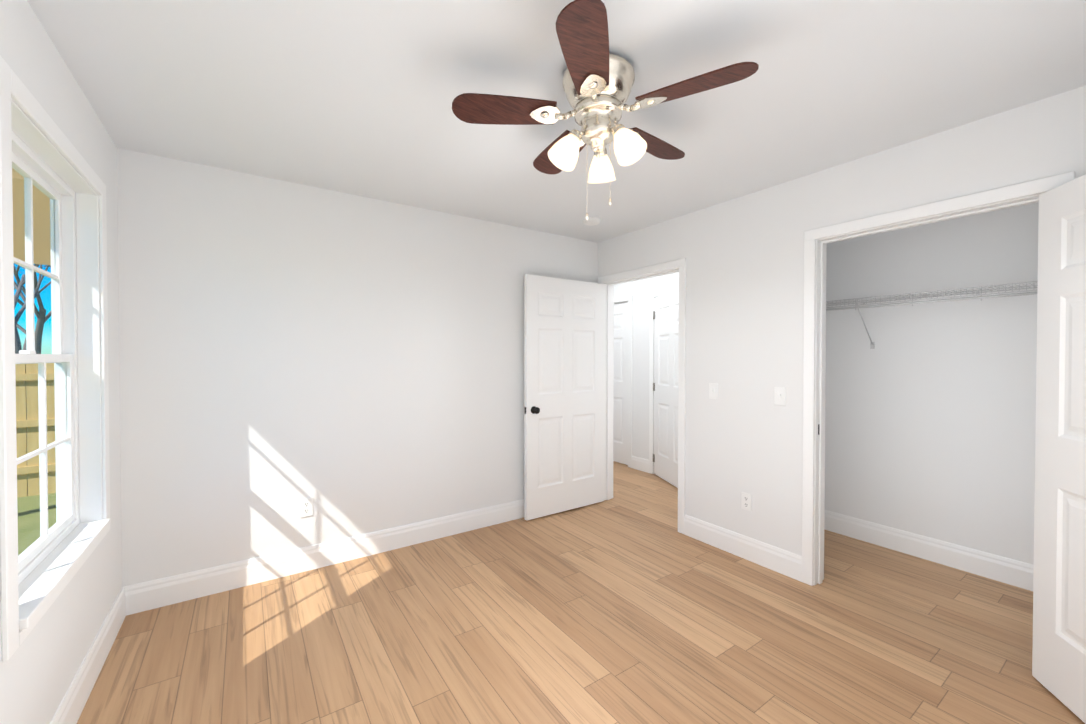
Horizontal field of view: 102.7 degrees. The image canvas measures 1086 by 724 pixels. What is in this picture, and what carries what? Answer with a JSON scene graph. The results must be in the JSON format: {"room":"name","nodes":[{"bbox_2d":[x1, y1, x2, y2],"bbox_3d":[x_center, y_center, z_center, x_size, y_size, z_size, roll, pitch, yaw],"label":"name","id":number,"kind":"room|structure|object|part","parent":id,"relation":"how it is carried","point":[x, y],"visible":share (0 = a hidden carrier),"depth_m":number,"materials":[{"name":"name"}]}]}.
{"room":"empty bedroom","nodes":[
{"label":"empty bedroom","id":0,"kind":"room"},
{"bbox_2d":[0,0,127,723],"bbox_3d":[-1.211,0.129,0.693,0.140,2.440,3.960,0,1,-34],"label":"wall","id":1,"kind":"structure","parent":0,"point":[35,680],"depth_m":1.65,"materials":[{"name":"white paint"}]},
{"bbox_2d":[0,55,110,661],"bbox_3d":[-1.782,-0.011,1.550,0.164,1.606,1.066,0,1,-34],"label":"window unit","id":2,"kind":"structure","parent":1,"relation":"in","point":[30,166],"depth_m":1.69,"materials":[{"name":"white plastic"}]},
{"bbox_3d":[-1.837,-0.354,1.508,0.004,0.658,0.804,0,1,-34],"label":"sash glass","id":3,"kind":"part","parent":2,"relation":"part of","materials":[{"name":"clear glass"}]},
{"bbox_3d":[-1.837,-0.354,1.508,0.026,0.722,0.868,0,1,-34],"label":"sash","id":4,"kind":"part","parent":2,"relation":"part of","materials":[{"name":"white plastic"}]},
{"bbox_3d":[-1.814,0.332,1.532,0.004,0.658,0.804,0,1,-34],"label":"sash glass","id":5,"kind":"part","parent":2,"relation":"part of","materials":[{"name":"clear glass"}]},
{"bbox_3d":[-1.814,0.332,1.532,0.026,0.722,0.868,0,1,-34],"label":"sash","id":6,"kind":"part","parent":2,"relation":"part of","materials":[{"name":"white plastic"}]},
{"bbox_2d":[50,585,129,723],"bbox_3d":[-1.147,1.274,0.752,0.015,0.150,3.720,0,1,-34],"label":"baseboard","id":7,"kind":"structure","parent":1,"relation":"attached to","point":[71,707],"depth_m":1.79,"materials":[{"name":"white paint"}]},
{"bbox_2d":[120,148,595,585],"bbox_3d":[-0.885,0.098,3.247,3.270,2.440,0.120,0,1,-34],"label":"wall","id":8,"kind":"structure","parent":0,"point":[350,364],"depth_m":2.75,"materials":[{"name":"white paint"}]},
{"bbox_2d":[300,498,312,517],"bbox_3d":[-1.500,0.924,2.757,0.070,0.115,0.007,0,1,-34],"label":"electrical outlet","id":9,"kind":"object","parent":8,"relation":"attached to","point":[306,507],"visible":1,"depth_m":2.75,"materials":[{"name":"white plastic"}]},
{"bbox_2d":[130,499,523,614],"bbox_3d":[-0.826,1.243,3.219,3.280,0.150,0.015,0,1,-34],"label":"baseboard","id":10,"kind":"structure","parent":8,"relation":"attached to","point":[146,596],"depth_m":2.74,"materials":[{"name":"white paint"}]},
{"bbox_2d":[27,0,1085,242],"bbox_3d":[0.745,-1.175,3.526,6.590,0.100,6.440,0,1,-34],"label":"ceiling","id":11,"kind":"structure","parent":0,"point":[353,96],"depth_m":1.73,"materials":[{"name":"white paint"}]},
{"bbox_2d":[583,217,599,225],"bbox_3d":[0.384,-1.106,3.425,0.136,0.036,0.136,0,1,-34],"label":"smoke detector","id":12,"kind":"object","parent":11,"relation":"attached to","point":[591,221],"visible":1,"depth_m":3.39,"materials":[{"name":"white plastic"}]},
{"bbox_2d":[452,0,758,173],"bbox_3d":[0.220,-0.956,1.679,1.068,0.294,1.082,0,1,-34],"label":"ceiling fan","id":13,"kind":"object","parent":11,"relation":"hanging from","point":[599,119],"depth_m":1.57,"materials":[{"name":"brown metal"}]},
{"bbox_3d":[-0.145,-0.940,1.623,0.386,0.035,0.140,0,1,-4],"label":"fan blade","id":14,"kind":"part","parent":13,"relation":"part of","materials":[{"name":"brown wood"}]},
{"bbox_3d":[0.040,-0.939,1.635,0.176,0.043,0.092,0,1,14],"label":"fan blade bracket","id":15,"kind":"part","parent":13,"relation":"part of","materials":[{"name":"silver metal"}]},
{"bbox_3d":[0.069,-0.945,1.985,0.140,0.035,0.386,0,1,-22],"label":"fan blade","id":16,"kind":"part","parent":13,"relation":"part of","materials":[{"name":"brown wood"}]},
{"bbox_3d":[0.147,-0.941,1.816,0.091,0.043,0.178,-1,1,-41],"label":"fan blade bracket","id":17,"kind":"part","parent":13,"relation":"part of","materials":[{"name":"silver metal"}]},
{"bbox_3d":[0.132,-0.936,1.309,0.140,0.035,0.386,0,1,14],"label":"fan blade","id":18,"kind":"part","parent":13,"relation":"part of","materials":[{"name":"brown wood"}]},
{"bbox_2d":[569,124,624,158],"bbox_3d":[0.210,-0.824,1.641,0.217,0.094,0.214,0,1,-34],"label":"socket","id":19,"kind":"object","parent":13,"relation":"attached to","point":[579,134],"visible":0.46,"depth_m":1.61,"materials":[{"name":"silver metal"}]},
{"bbox_2d":[585,142,588,219],"bbox_3d":[0.168,-0.692,1.655,0.013,0.302,0.012,0,1,-34],"label":"pull chain","id":20,"kind":"object","parent":19,"relation":"hanging from","point":[586,216],"depth_m":1.65,"materials":[{"name":"silver metal"}]},
{"bbox_2d":[548,127,646,182],"bbox_3d":[0.210,-0.787,1.634,0.356,0.131,0.351,0,1,-34],"label":"shades","id":21,"kind":"object","parent":19,"relation":"attached to","point":[630,147],"visible":0.98,"depth_m":1.61,"materials":[{"name":"white glass"}]},
{"bbox_2d":[608,140,611,204],"bbox_3d":[0.255,-0.718,1.648,0.013,0.248,0.012,0,1,-34],"label":"pull chain","id":22,"kind":"object","parent":19,"relation":"hanging from","point":[610,203],"depth_m":1.65,"materials":[{"name":"silver metal"}]},
{"bbox_3d":[0.179,-0.937,1.489,0.092,0.043,0.176,0,1,31],"label":"fan blade bracket","id":23,"kind":"part","parent":13,"relation":"part of","materials":[{"name":"silver metal"}]},
{"bbox_3d":[0.342,-0.940,1.767,0.091,0.043,0.178,0,1,31],"label":"fan blade bracket","id":24,"kind":"part","parent":13,"relation":"part of","materials":[{"name":"silver metal"}]},
{"bbox_3d":[0.362,-0.938,1.575,0.092,0.043,0.176,-1,1,-41],"label":"fan blade bracket","id":25,"kind":"part","parent":13,"relation":"part of","materials":[{"name":"silver metal"}]},
{"bbox_3d":[0.478,-0.943,1.894,0.386,0.035,0.140,-1,1,-41],"label":"fan blade","id":26,"kind":"part","parent":13,"relation":"part of","materials":[{"name":"brown wood"}]},
{"bbox_3d":[0.518,-0.938,1.476,0.386,0.035,0.140,0,1,31],"label":"fan blade","id":27,"kind":"part","parent":13,"relation":"part of","materials":[{"name":"brown wood"}]},
{"bbox_2d":[77,461,1084,723],"bbox_3d":[0.745,1.364,3.557,6.590,0.100,6.440,0,1,-34],"label":"floor","id":28,"kind":"structure","parent":0,"point":[627,603],"depth_m":2.08,"materials":[{"name":"brown wood"}]},
{"bbox_2d":[614,272,678,459],"bbox_3d":[1.071,0.071,5.415,0.130,2.440,3.720,0,1,-34],"label":"wall","id":29,"kind":"structure","parent":0,"point":[640,290],"depth_m":5.15,"materials":[{"name":"white paint"}]},
{"bbox_2d":[613,302,627,464],"bbox_3d":[0.841,0.267,5.722,0.161,2.018,0.856,0,1,-34],"label":"hall door","id":30,"kind":"structure","parent":29,"relation":"in","point":[620,420],"depth_m":5.49,"materials":[{"name":"white paint"}]},
{"bbox_2d":[614,295,632,467],"bbox_3d":[0.860,0.235,5.734,0.154,2.105,0.990,0,1,-34],"label":"door frame","id":31,"kind":"structure","parent":29,"relation":"attached to","point":[624,299],"depth_m":5.30,"materials":[{"name":"white paint"}]},
{"bbox_2d":[631,456,648,472],"bbox_3d":[1.163,1.219,5.184,0.015,0.150,0.280,0,1,-34],"label":"baseboard","id":32,"kind":"structure","parent":29,"relation":"attached to","point":[637,463],"depth_m":5.17,"materials":[{"name":"white paint"}]},
{"bbox_2d":[649,288,678,473],"bbox_3d":[1.579,0.248,4.687,0.154,2.105,0.990,0,1,-34],"label":"door frame","id":33,"kind":"structure","parent":29,"relation":"attached to","point":[654,294],"depth_m":5.02,"materials":[{"name":"white paint"}]},
{"bbox_2d":[653,291,678,487],"bbox_3d":[1.370,0.281,4.586,0.161,2.018,0.862,0,1,-10],"label":"hall door","id":34,"kind":"structure","parent":29,"relation":"in","point":[665,383],"depth_m":4.70,"materials":[{"name":"white paint"}]},
{"bbox_2d":[596,85,1085,555],"bbox_3d":[0.956,0.093,3.614,0.120,2.440,6.320,0,1,-34],"label":"wall","id":35,"kind":"structure","parent":0,"point":[744,255],"depth_m":2.78,"materials":[{"name":"white paint"}]},
{"bbox_2d":[524,274,604,520],"bbox_3d":[0.207,0.290,3.809,0.856,2.018,0.161,0,1,-34],"label":"bedroom door","id":36,"kind":"structure","parent":35,"relation":"in","point":[563,394],"depth_m":3.77,"materials":[{"name":"white paint"}]},
{"bbox_3d":[-0.103,0.397,3.597,0.102,0.062,0.161,0,1,-34],"label":"knob","id":37,"kind":"part","parent":36,"relation":"part of","materials":[{"name":"black metal"}]},
{"bbox_2d":[598,258,685,533],"bbox_3d":[0.859,0.259,3.756,0.154,2.105,0.990,0,1,-34],"label":"door frame","id":38,"kind":"structure","parent":35,"relation":"attached to","point":[661,269],"depth_m":3.67,"materials":[{"name":"white paint"}]},
{"bbox_2d":[709,383,717,399],"bbox_3d":[1.219,0.210,3.111,0.016,0.115,0.070,0,1,-34],"label":"light switch","id":39,"kind":"object","parent":35,"relation":"attached to","point":[713,390],"visible":1,"depth_m":3.11,"materials":[{"name":"white plastic"}]},
{"bbox_2d":[684,514,801,581],"bbox_3d":[1.324,1.246,2.971,0.015,0.150,0.850,0,1,-34],"label":"baseboard","id":40,"kind":"structure","parent":35,"relation":"attached to","point":[787,563],"depth_m":2.91,"materials":[{"name":"white paint"}]},
{"bbox_2d":[741,492,751,510],"bbox_3d":[1.365,0.937,2.915,0.007,0.115,0.070,0,1,-34],"label":"electrical outlet","id":41,"kind":"object","parent":35,"relation":"attached to","point":[746,501],"visible":1,"depth_m":2.91,"materials":[{"name":"white plastic"}]},
{"bbox_2d":[774,387,785,405],"bbox_3d":[1.484,0.214,2.725,0.016,0.115,0.070,0,1,-34],"label":"light switch","id":42,"kind":"object","parent":35,"relation":"attached to","point":[779,395],"visible":1,"depth_m":2.72,"materials":[{"name":"white plastic"}]},
{"bbox_2d":[802,171,1074,585],"bbox_3d":[1.911,0.278,2.225,0.154,2.105,1.025,0,1,-34],"label":"door frame","id":43,"kind":"structure","parent":35,"relation":"attached to","point":[814,354],"depth_m":2.56,"materials":[{"name":"white paint"}]},
{"bbox_2d":[1032,174,1085,723],"bbox_3d":[1.948,0.320,1.392,0.161,2.018,0.890,0,1,18],"label":"closet door","id":44,"kind":"structure","parent":35,"relation":"in","point":[1059,632],"depth_m":1.70,"materials":[{"name":"white paint"}]},
{"bbox_2d":[825,202,1038,564],"bbox_3d":[2.757,0.104,2.740,0.120,2.440,2.840,0,1,-34],"label":"wall","id":45,"kind":"structure","parent":0,"point":[930,420],"depth_m":2.84,"materials":[{"name":"white paint"}]},
{"bbox_2d":[824,510,1033,590],"bbox_3d":[2.617,1.248,2.840,0.015,0.150,2.300,0,1,-34],"label":"baseboard","id":46,"kind":"structure","parent":45,"relation":"attached to","point":[1016,573],"depth_m":2.86,"materials":[{"name":"white paint"}]},
{"bbox_2d":[826,281,1037,348],"bbox_3d":[2.496,-0.265,2.737,0.308,0.348,2.293,0,1,-34],"label":"wire closet shelf","id":47,"kind":"object","parent":45,"relation":"attached to","point":[916,301],"visible":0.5,"depth_m":2.71,"materials":[{"name":"grey metal"}]},
{"label":"outside","id":48,"kind":"structure","parent":0,"visible":0},
{"bbox_2d":[17,474,55,555],"bbox_3d":[-36.210,1.875,-1.323,59.860,0.100,120.000,0,1,-34],"label":"ground","id":49,"kind":"structure","parent":48,"point":[23,529],"depth_m":4.85,"materials":[{"name":"green plant"}]},
{"bbox_2d":[14,267,25,349],"bbox_3d":[-30.631,-4.007,24.351,4.683,11.051,7.380,0,1,-34],"label":"tree","id":50,"kind":"object","parent":49,"relation":"on","point":[19,301],"depth_m":25.11,"materials":[{"name":"brown plant"}]},
{"bbox_2d":[14,264,50,411],"bbox_3d":[-17.091,-1.899,13.591,4.173,7.096,5.357,0,1,-34],"label":"tree","id":51,"kind":"object","parent":49,"relation":"on","point":[18,315],"depth_m":13.54,"materials":[{"name":"brown plant"}]},
{"bbox_2d":[14,264,50,353],"bbox_3d":[-21.303,-3.105,18.297,5.445,9.385,6.156,0,1,-34],"label":"tree","id":52,"kind":"object","parent":49,"relation":"on","point":[41,314],"depth_m":18.76,"materials":[{"name":"brown plant"}]},
{"bbox_2d":[15,363,55,497],"bbox_3d":[-9.040,0.908,0.407,14.619,1.790,6.099,0,1,-34],"label":"fence","id":53,"kind":"object","parent":49,"relation":"on","point":[21,423],"depth_m":5.63,"materials":[{"name":"brown wood"}]},
{"bbox_3d":[-5.522,0.370,2.697,0.120,2.810,3.200,0,1,-34],"label":"porch column","id":54,"kind":"structure","parent":0,"visible":0},
{"bbox_2d":[12,168,50,264],"bbox_3d":[-4.599,-1.213,3.312,2.460,0.340,3.300,0,1,-34],"label":"porch roof","id":55,"kind":"structure","parent":54,"relation":"on","point":[42,207],"depth_m":3.27,"materials":[{"name":"beige"}]}
]}

